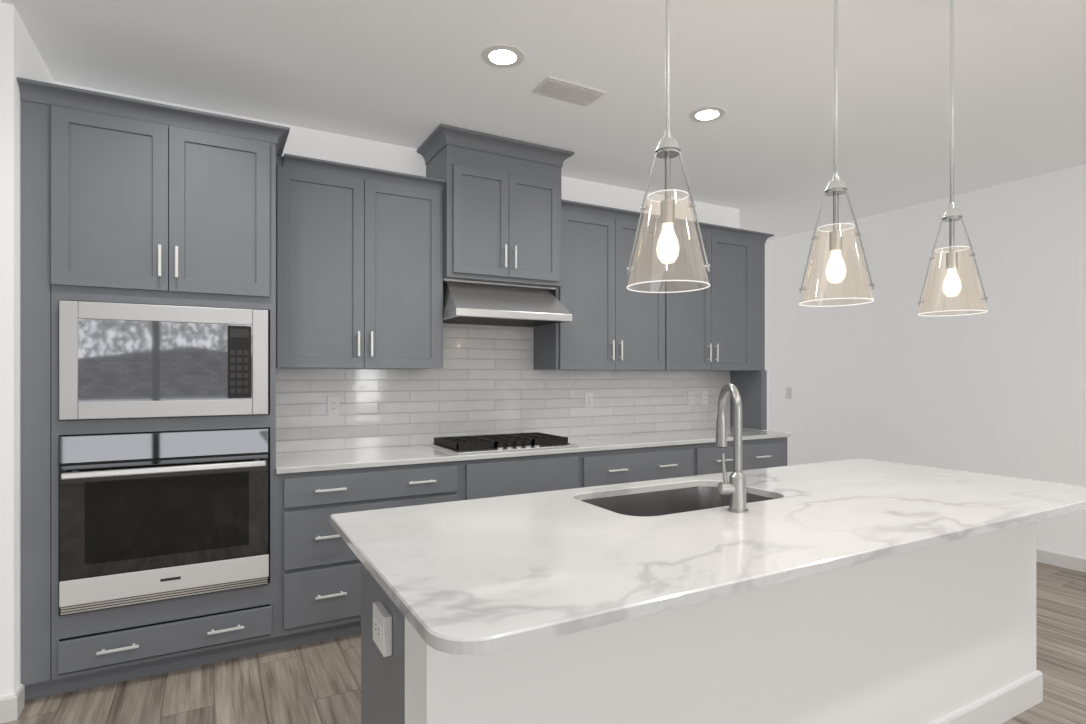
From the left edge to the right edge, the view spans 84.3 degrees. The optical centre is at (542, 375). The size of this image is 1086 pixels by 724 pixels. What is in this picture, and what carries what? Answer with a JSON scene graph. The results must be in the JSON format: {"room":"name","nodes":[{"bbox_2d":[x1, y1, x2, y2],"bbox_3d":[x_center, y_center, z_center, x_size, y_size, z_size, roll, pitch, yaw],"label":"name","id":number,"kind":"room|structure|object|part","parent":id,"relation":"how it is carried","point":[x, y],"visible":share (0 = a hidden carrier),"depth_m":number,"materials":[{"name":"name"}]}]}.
{"room":"kitchen","nodes":[
{"label":"kitchen","id":0,"kind":"room"},
{"bbox_2d":[0,2,53,699],"bbox_3d":[-2.319,-0.055,2.655,0.120,2.830,0.700,0,0,-29],"label":"wall","id":1,"kind":"structure","parent":0,"point":[20,57],"depth_m":2.37,"materials":[{"name":"white paint"}]},
{"bbox_2d":[0,548,1085,723],"bbox_3d":[1.651,1.310,1.660,6.110,0.100,7.720,0,0,-29],"label":"baseboard","id":2,"kind":"structure","parent":1,"relation":"attached to","point":[11,706],"depth_m":4.16,"materials":[{"name":"white paint"}]},
{"bbox_2d":[54,81,738,427],"bbox_3d":[-1.835,-0.055,3.391,8.080,2.830,0.120,0,0,-29],"label":"wall","id":3,"kind":"structure","parent":0,"point":[305,142],"depth_m":3.85,"materials":[{"name":"white paint"}]},
{"bbox_2d":[276,308,729,452],"bbox_3d":[0.017,-0.073,4.338,3.678,1.038,0.008,0,0,-29],"label":"backsplash","id":4,"kind":"structure","parent":3,"relation":"attached to","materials":[{"name":"tile"}]},
{"bbox_2d":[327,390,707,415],"bbox_3d":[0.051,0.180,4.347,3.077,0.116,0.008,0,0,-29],"label":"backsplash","id":5,"kind":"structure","parent":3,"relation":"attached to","point":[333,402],"depth_m":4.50,"materials":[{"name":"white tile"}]},
{"bbox_2d":[0,0,1085,240],"bbox_3d":[0.303,-1.495,0.916,9.430,0.050,7.960,0,0,-29],"label":"ceiling","id":6,"kind":"structure","parent":0,"point":[393,72],"depth_m":2.96,"materials":[{"name":"white paint"}]},
{"bbox_2d":[481,44,523,67],"bbox_3d":[-0.184,-1.466,2.754,0.196,0.008,0.196,0,0,-29],"label":"recessed light","id":7,"kind":"object","parent":6,"relation":"in","point":[498,55],"visible":1,"depth_m":2.75,"materials":[{"name":"white paint"}]},
{"bbox_2d":[532,76,605,106],"bbox_3d":[0.133,-1.463,3.095,0.340,0.014,0.180,0,0,-29],"label":"ceiling vent","id":8,"kind":"object","parent":6,"relation":"attached to","point":[552,87],"depth_m":3.08,"materials":[{"name":"white metal"}]},
{"bbox_2d":[627,0,709,292],"bbox_3d":[0.329,-0.851,1.581,0.216,1.235,0.216,0,0,-29],"label":"pendant light","id":9,"kind":"object","parent":6,"relation":"hanging from","point":[668,148],"visible":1,"depth_m":1.57,"materials":[{"name":"clear glass"}]},
{"bbox_3d":[0.329,-0.349,1.581,0.060,0.108,0.060,0,0,-29],"label":"bulb","id":10,"kind":"part","parent":9,"relation":"part of","materials":[{"name":"white glass"}]},
{"bbox_3d":[0.329,-0.354,1.581,0.216,0.242,0.216,0,0,-29],"label":"lamp shade","id":11,"kind":"part","parent":9,"relation":"part of","materials":[{"name":"clear glass"}]},
{"bbox_2d":[689,106,724,121],"bbox_3d":[0.920,-1.466,3.364,0.196,0.008,0.196,0,0,-29],"label":"recessed light","id":12,"kind":"object","parent":6,"relation":"in","point":[708,113],"visible":1,"depth_m":3.36,"materials":[{"name":"white paint"}]},
{"bbox_2d":[799,0,873,306],"bbox_3d":[0.935,-0.851,1.916,0.216,1.235,0.216,0,0,-29],"label":"pendant light","id":13,"kind":"object","parent":6,"relation":"hanging from","point":[836,187],"visible":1,"depth_m":1.91,"materials":[{"name":"clear glass"}]},
{"bbox_3d":[0.935,-0.349,1.916,0.060,0.108,0.060,0,0,-29],"label":"bulb","id":14,"kind":"part","parent":13,"relation":"part of","materials":[{"name":"white glass"}]},
{"bbox_3d":[0.935,-0.354,1.916,0.216,0.242,0.216,0,0,-29],"label":"lamp shade","id":15,"kind":"part","parent":13,"relation":"part of","materials":[{"name":"clear glass"}]},
{"bbox_2d":[918,0,987,315],"bbox_3d":[1.529,-0.851,2.244,0.216,1.235,0.216,0,0,-29],"label":"pendant light","id":16,"kind":"object","parent":6,"relation":"hanging from","point":[952,214],"visible":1,"depth_m":2.24,"materials":[{"name":"clear glass"}]},
{"bbox_3d":[1.529,-0.349,2.244,0.060,0.108,0.060,0,0,-29],"label":"bulb","id":17,"kind":"part","parent":16,"relation":"part of","materials":[{"name":"white glass"}]},
{"bbox_3d":[1.529,-0.354,2.244,0.216,0.242,0.216,0,0,-29],"label":"lamp shade","id":18,"kind":"part","parent":16,"relation":"part of","materials":[{"name":"clear glass"}]},
{"bbox_2d":[1,562,1085,723],"bbox_3d":[0.303,1.385,0.916,9.430,0.050,7.960,0,0,-29],"label":"floor","id":19,"kind":"structure","parent":0,"point":[319,682],"depth_m":2.61,"materials":[{"name":"brown wood"}]},
{"bbox_2d":[17,77,790,700],"bbox_3d":[-0.187,-0.051,3.834,4.750,2.823,0.692,0,0,-29],"label":"kitchen cabinets","id":20,"kind":"object","parent":19,"relation":"on","point":[232,346],"visible":0.88,"depth_m":3.03,"materials":[{"name":"grey paint"}]},
{"bbox_3d":[-1.828,-1.165,2.944,1.016,0.070,0.666,0,0,-29],"label":"oven tower crown","id":21,"kind":"part","parent":20,"relation":"part of","materials":[{"name":"grey paint"}]},
{"bbox_2d":[59,300,267,419],"bbox_3d":[-1.740,-0.066,2.822,0.795,0.500,0.300,0,0,-29],"label":"microwave","id":22,"kind":"object","parent":20,"relation":"in","point":[119,359],"depth_m":2.68,"materials":[{"name":"silver metal"}]},
{"bbox_2d":[59,428,268,615],"bbox_3d":[-1.730,0.627,2.807,0.796,0.750,0.384,0,0,-29],"label":"wall oven","id":23,"kind":"object","parent":20,"relation":"in","point":[148,516],"depth_m":2.67,"materials":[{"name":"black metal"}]},
{"bbox_2d":[429,432,578,454],"bbox_3d":[-0.254,0.420,3.818,0.810,0.052,0.520,0,0,-29],"label":"cooktop","id":24,"kind":"object","parent":20,"relation":"in","point":[495,443],"depth_m":3.68,"materials":[{"name":"black metal"}]},
{"bbox_2d":[443,278,571,326],"bbox_3d":[-0.284,-0.468,3.861,0.782,0.245,0.535,0,0,-29],"label":"range hood","id":25,"kind":"object","parent":20,"relation":"attached to","point":[467,302],"depth_m":3.73,"materials":[{"name":"silver metal"}]},
{"bbox_3d":[0.176,-1.282,4.168,3.792,0.361,0.460,0,0,-29],"label":"cabinet crown","id":26,"kind":"part","parent":20,"relation":"part of","materials":[{"name":"grey paint"}]},
{"bbox_2d":[276,427,790,473],"bbox_3d":[0.168,0.460,4.063,3.675,0.027,0.635,0,0,-29],"label":"countertop","id":27,"kind":"structure","parent":20,"relation":"on","point":[306,461],"depth_m":3.56,"materials":[{"name":"stone"}]},
{"bbox_2d":[330,383,1085,723],"bbox_3d":[0.782,0.692,2.127,2.760,1.336,1.087,0,0,-29],"label":"kitchen island","id":28,"kind":"object","parent":19,"relation":"on","point":[857,590],"visible":1,"depth_m":1.73,"materials":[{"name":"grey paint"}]},
{"bbox_2d":[330,458,1085,654],"bbox_3d":[0.782,0.460,2.127,2.760,0.027,1.087,0,0,-29],"label":"island countertop","id":29,"kind":"structure","parent":28,"relation":"on","point":[491,574],"depth_m":1.64,"materials":[{"name":"stone"}]},
{"bbox_2d":[581,486,772,516],"bbox_3d":[0.508,0.578,2.240,0.760,0.209,0.450,0,0,-29],"label":"sink","id":30,"kind":"object","parent":29,"relation":"in","point":[660,500],"depth_m":2.45,"materials":[{"name":"grey metal"}]},
{"bbox_2d":[716,383,747,512],"bbox_3d":[0.624,0.235,2.046,0.153,0.422,0.194,0,0,-29],"label":"faucet","id":31,"kind":"object","parent":29,"relation":"on","point":[735,488],"depth_m":1.98,"materials":[{"name":"silver metal"}]},
{"bbox_3d":[0.879,0.916,1.943,2.671,0.887,0.178,0,0,-29],"label":"knee panel","id":32,"kind":"part","parent":28,"relation":"part of","materials":[{"name":"white paint"}]},
{"bbox_2d":[742,240,769,430],"bbox_3d":[1.945,-0.055,6.300,1.350,2.830,0.120,0,0,-29],"label":"wall","id":33,"kind":"structure","parent":0,"point":[767,244],"depth_m":6.50,"materials":[{"name":"white paint"}]},
{"bbox_2d":[770,164,1085,557],"bbox_3d":[4.407,-0.055,3.113,0.120,2.830,7.840,0,0,-29],"label":"wall","id":34,"kind":"structure","parent":0,"point":[1001,391],"depth_m":4.92,"materials":[{"name":"white paint"}]},
{"bbox_2d":[786,387,791,398],"bbox_3d":[2.576,0.180,6.294,0.008,0.118,0.075,0,0,-29],"label":"light switch","id":35,"kind":"object","parent":34,"relation":"attached to","point":[788,390],"visible":1,"depth_m":6.29,"materials":[{"name":"white plastic"}]}
]}

